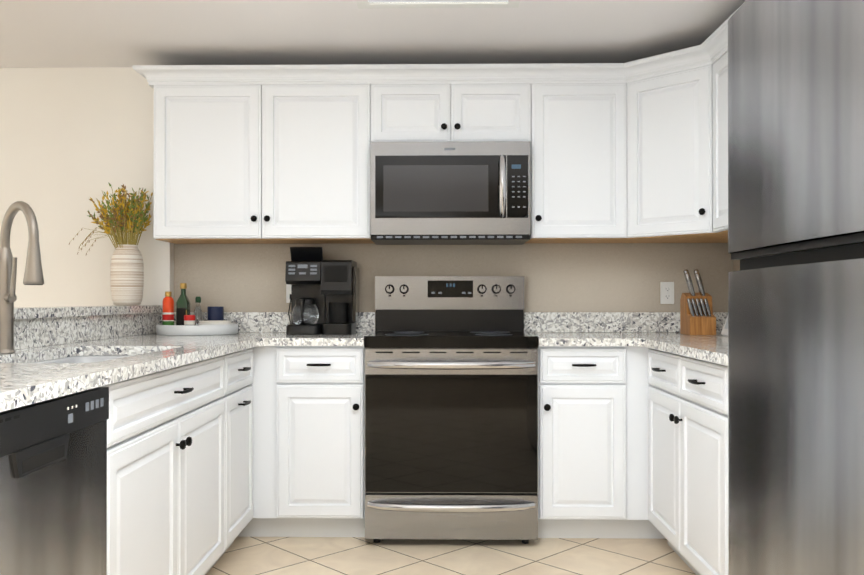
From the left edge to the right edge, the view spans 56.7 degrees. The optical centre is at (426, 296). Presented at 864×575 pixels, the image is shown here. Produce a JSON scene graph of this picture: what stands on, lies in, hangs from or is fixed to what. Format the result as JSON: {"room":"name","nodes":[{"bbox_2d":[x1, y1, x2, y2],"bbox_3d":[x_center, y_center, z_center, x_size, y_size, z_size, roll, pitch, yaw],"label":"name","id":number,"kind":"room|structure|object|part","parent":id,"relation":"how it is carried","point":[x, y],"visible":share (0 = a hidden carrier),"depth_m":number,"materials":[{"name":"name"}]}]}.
{"room":"kitchen","nodes":[
{"label":"kitchen","id":0,"kind":"room"},
{"bbox_2d":[0,67,173,306],"bbox_3d":[-2.811,-0.043,4.244,2.965,2.290,0.162,0,0,1],"label":"wall","id":1,"kind":"structure","parent":0,"point":[73,141],"depth_m":4.15,"materials":[{"name":"paint"}]},
{"bbox_2d":[0,0,744,67],"bbox_3d":[-1.368,-1.254,0.056,5.985,0.100,8.500,0,0,1],"label":"ceiling","id":2,"kind":"structure","parent":0,"point":[73,33],"depth_m":3.61,"materials":[{"name":"white paint"}]},
{"bbox_2d":[356,0,519,8],"bbox_3d":[0.037,-1.180,2.621,0.645,0.027,1.216,0,0,1],"label":"recessed light","id":3,"kind":"object","parent":2,"relation":"in","point":[370,4],"visible":1,"depth_m":3.19,"materials":[{"name":"white plastic"}]},
{"bbox_2d":[206,537,695,574],"bbox_3d":[-1.368,1.135,0.047,5.985,0.100,8.500,0,0,1],"label":"floor","id":4,"kind":"structure","parent":0,"point":[364,556],"depth_m":3.37,"materials":[{"name":"tile"}]},
{"bbox_2d":[0,387,108,574],"bbox_3d":[-1.062,0.655,1.667,0.546,0.870,0.639,0,0,1],"label":"dishwasher","id":5,"kind":"object","parent":4,"relation":"on","point":[53,486],"visible":0.98,"depth_m":1.71,"materials":[{"name":"black metal"}]},
{"bbox_2d":[86,346,257,574],"bbox_3d":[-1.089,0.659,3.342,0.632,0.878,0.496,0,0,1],"label":"base cabinet","id":6,"kind":"object","parent":4,"relation":"on","point":[210,460],"depth_m":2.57,"materials":[{"name":"white paint"}]},
{"bbox_2d":[0,305,374,411],"bbox_3d":[-0.939,0.221,2.242,1.281,0.366,3.897,0,0,1],"label":"countertop","id":7,"kind":"structure","parent":6,"relation":"on","point":[49,359],"depth_m":2.95,"materials":[{"name":"stone"}]},
{"bbox_2d":[0,201,43,352],"bbox_3d":[-1.267,-0.059,2.482,0.273,0.475,0.064,0,0,42],"label":"tap","id":8,"kind":"object","parent":7,"relation":"on","point":[33,273],"visible":1,"depth_m":2.52,"materials":[{"name":"silver metal"}]},
{"bbox_2d":[69,182,152,304],"bbox_3d":[-1.555,-0.252,3.909,0.372,0.591,0.365,0,0,1],"label":"ceramic vase","id":9,"kind":"object","parent":7,"relation":"on","point":[127,276],"visible":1,"depth_m":3.88,"materials":[{"name":"white ceramic"}]},
{"bbox_2d":[156,283,237,334],"bbox_3d":[-1.137,0.059,3.973,0.390,0.252,0.390,0,0,1],"label":"lazy susan tray","id":10,"kind":"object","parent":7,"relation":"on","point":[187,323],"visible":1,"depth_m":3.93,"materials":[{"name":"white"}]},
{"bbox_2d":[207,306,223,320],"bbox_3d":[-1.075,0.114,4.077,0.081,0.126,0.081,0,0,1],"label":"canister","id":11,"kind":"object","parent":10,"relation":"on","point":[213,312],"depth_m":4.04,"materials":[{"name":"blue ceramic"}]},
{"bbox_2d":[285,247,358,334],"bbox_3d":[-0.534,-0.031,4.019,0.375,0.432,0.324,0,0,1],"label":"coffee maker","id":12,"kind":"object","parent":7,"relation":"on","point":[324,297],"visible":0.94,"depth_m":3.91,"materials":[{"name":"black plastic"}]},
{"bbox_2d":[278,346,364,536],"bbox_3d":[-0.470,0.661,3.873,0.394,0.878,0.616,0,0,1],"label":"base cabinet","id":13,"kind":"object","parent":4,"relation":"on","point":[321,389],"depth_m":3.57,"materials":[{"name":"white paint"}]},
{"bbox_2d":[364,276,537,543],"bbox_3d":[0.112,0.497,3.794,0.763,1.204,0.740,0,0,1],"label":"range","id":14,"kind":"object","parent":4,"relation":"on","point":[451,407],"visible":1,"depth_m":3.50,"materials":[{"name":"silver metal"}]},
{"bbox_2d":[537,346,629,537],"bbox_3d":[0.695,0.661,3.854,0.390,0.878,0.616,0,0,1],"label":"base cabinet","id":15,"kind":"object","parent":4,"relation":"on","point":[584,391],"depth_m":3.55,"materials":[{"name":"white paint"}]},
{"bbox_2d":[524,312,635,345],"bbox_3d":[0.717,0.150,3.823,0.436,0.140,0.683,0,0,1],"label":"countertop","id":16,"kind":"structure","parent":15,"relation":"on","point":[551,328],"depth_m":4.14,"materials":[{"name":"stone"}]},
{"bbox_2d":[646,347,721,574],"bbox_3d":[1.269,0.658,3.053,0.604,0.878,0.999,0,0,1],"label":"base cabinet","id":17,"kind":"object","parent":4,"relation":"on","point":[684,423],"depth_m":3.00,"materials":[{"name":"white paint"}]},
{"bbox_2d":[718,364,728,574],"bbox_3d":[1.255,0.655,2.185,0.604,0.878,0.737,0,0,1],"label":"base cabinet","id":18,"kind":"object","parent":4,"relation":"on","point":[722,369],"depth_m":2.58,"materials":[{"name":"white paint"}]},
{"bbox_2d":[636,312,727,365],"bbox_3d":[1.246,0.147,2.987,0.647,0.140,2.337,0,0,1],"label":"countertop","id":19,"kind":"structure","parent":18,"relation":"on","point":[654,330],"depth_m":3.51,"materials":[{"name":"stone"}]},
{"bbox_2d":[680,269,715,334],"bbox_3d":[1.318,0.025,3.898,0.133,0.318,0.150,0,0,1],"label":"knife block","id":20,"kind":"object","parent":19,"relation":"on","point":[697,317],"visible":1,"depth_m":3.84,"materials":[{"name":"brown wood"}]},
{"bbox_2d":[721,316,727,335],"bbox_3d":[1.445,0.054,3.666,0.104,0.258,0.260,0,0,1],"label":"cutting board","id":21,"kind":"object","parent":19,"relation":"on","point":[724,330],"visible":0.11,"depth_m":3.77,"materials":[{"name":"white"}]},
{"bbox_2d":[728,0,863,574],"bbox_3d":[1.094,0.217,1.420,0.866,1.723,0.781,0,0,1],"label":"fridge","id":22,"kind":"object","parent":4,"relation":"on","point":[796,289],"visible":1,"depth_m":1.43,"materials":[{"name":"grey metal"}]},
{"bbox_2d":[174,243,732,330],"bbox_3d":[0.182,-0.043,4.227,3.020,2.290,0.100,0,0,1],"label":"wall","id":23,"kind":"structure","parent":0,"point":[594,277],"depth_m":4.17,"materials":[{"name":"beige paint"}]},
{"bbox_2d":[148,64,373,243],"bbox_3d":[-0.799,-0.694,4.034,1.058,0.824,0.318,0,0,1],"label":"upper cabinet","id":24,"kind":"object","parent":23,"relation":"attached to","point":[243,154],"depth_m":3.88,"materials":[{"name":"white paint"}]},
{"bbox_2d":[286,284,290,302],"bbox_3d":[-0.700,-0.025,4.186,0.070,0.115,0.008,0,0,1],"label":"electrical outlet","id":25,"kind":"object","parent":23,"relation":"attached to","point":[288,289],"visible":0.19,"depth_m":4.18,"materials":[{"name":"white plastic"}]},
{"bbox_2d":[14,312,727,349],"bbox_3d":[0.068,0.126,2.236,2.979,0.104,3.877,0,0,1],"label":"backsplash","id":26,"kind":"structure","parent":23,"relation":"attached to","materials":[{"name":"stone"}]},
{"bbox_2d":[372,64,535,145],"bbox_3d":[0.118,-0.924,4.020,0.776,0.364,0.318,0,0,1],"label":"upper cabinet","id":27,"kind":"object","parent":23,"relation":"attached to","point":[411,102],"depth_m":3.86,"materials":[{"name":"white paint"}]},
{"bbox_3d":[-0.081,-1.072,2.578,2.696,0.078,3.206,0,0,1],"label":"crown","id":28,"kind":"part","parent":27,"relation":"part of","materials":[{"name":"white paint"}]},
{"bbox_2d":[370,141,530,244],"bbox_3d":[0.115,-0.503,3.957,0.760,0.464,0.438,0,0,1],"label":"microwave","id":29,"kind":"object","parent":27,"relation":"attached to","point":[450,192],"visible":1,"depth_m":3.79,"materials":[{"name":"silver metal"}]},
{"bbox_2d":[525,63,623,242],"bbox_3d":[0.738,-0.694,4.009,0.464,0.824,0.318,0,0,1],"label":"upper cabinet","id":30,"kind":"object","parent":23,"relation":"attached to","point":[577,157],"depth_m":3.85,"materials":[{"name":"white paint"}]},
{"bbox_2d":[624,42,707,241],"bbox_3d":[1.120,-0.696,3.702,0.314,0.822,0.307,0,0,1],"label":"upper cabinet","id":31,"kind":"object","parent":23,"relation":"attached to","point":[635,151],"depth_m":3.69,"materials":[{"name":"white paint"}]},
{"bbox_2d":[660,282,673,303],"bbox_3d":[1.250,-0.019,4.155,0.070,0.115,0.008,0,0,1],"label":"electrical outlet","id":32,"kind":"object","parent":23,"relation":"attached to","point":[666,292],"visible":1,"depth_m":4.15,"materials":[{"name":"white plastic"}]},
{"bbox_2d":[620,234,727,242],"bbox_3d":[1.276,-0.694,3.854,0.616,0.824,0.610,0,0,1],"label":"upper cabinet","id":33,"kind":"object","parent":23,"relation":"attached to","point":[644,238],"depth_m":3.84,"materials":[{"name":"white paint"}]},
{"bbox_2d":[733,260,739,270],"bbox_3d":[1.574,-0.060,0.004,0.100,2.290,8.300,0,0,1],"label":"wall","id":34,"kind":"structure","parent":0,"point":[736,265],"depth_m":4.11,"materials":[{"name":"beige paint"}]},
{"bbox_2d":[708,26,727,233],"bbox_3d":[1.414,-0.697,3.114,0.316,0.824,0.865,0,0,1],"label":"upper cabinet","id":35,"kind":"object","parent":34,"relation":"attached to","point":[718,48],"depth_m":3.47,"materials":[{"name":"white paint"}]}
]}

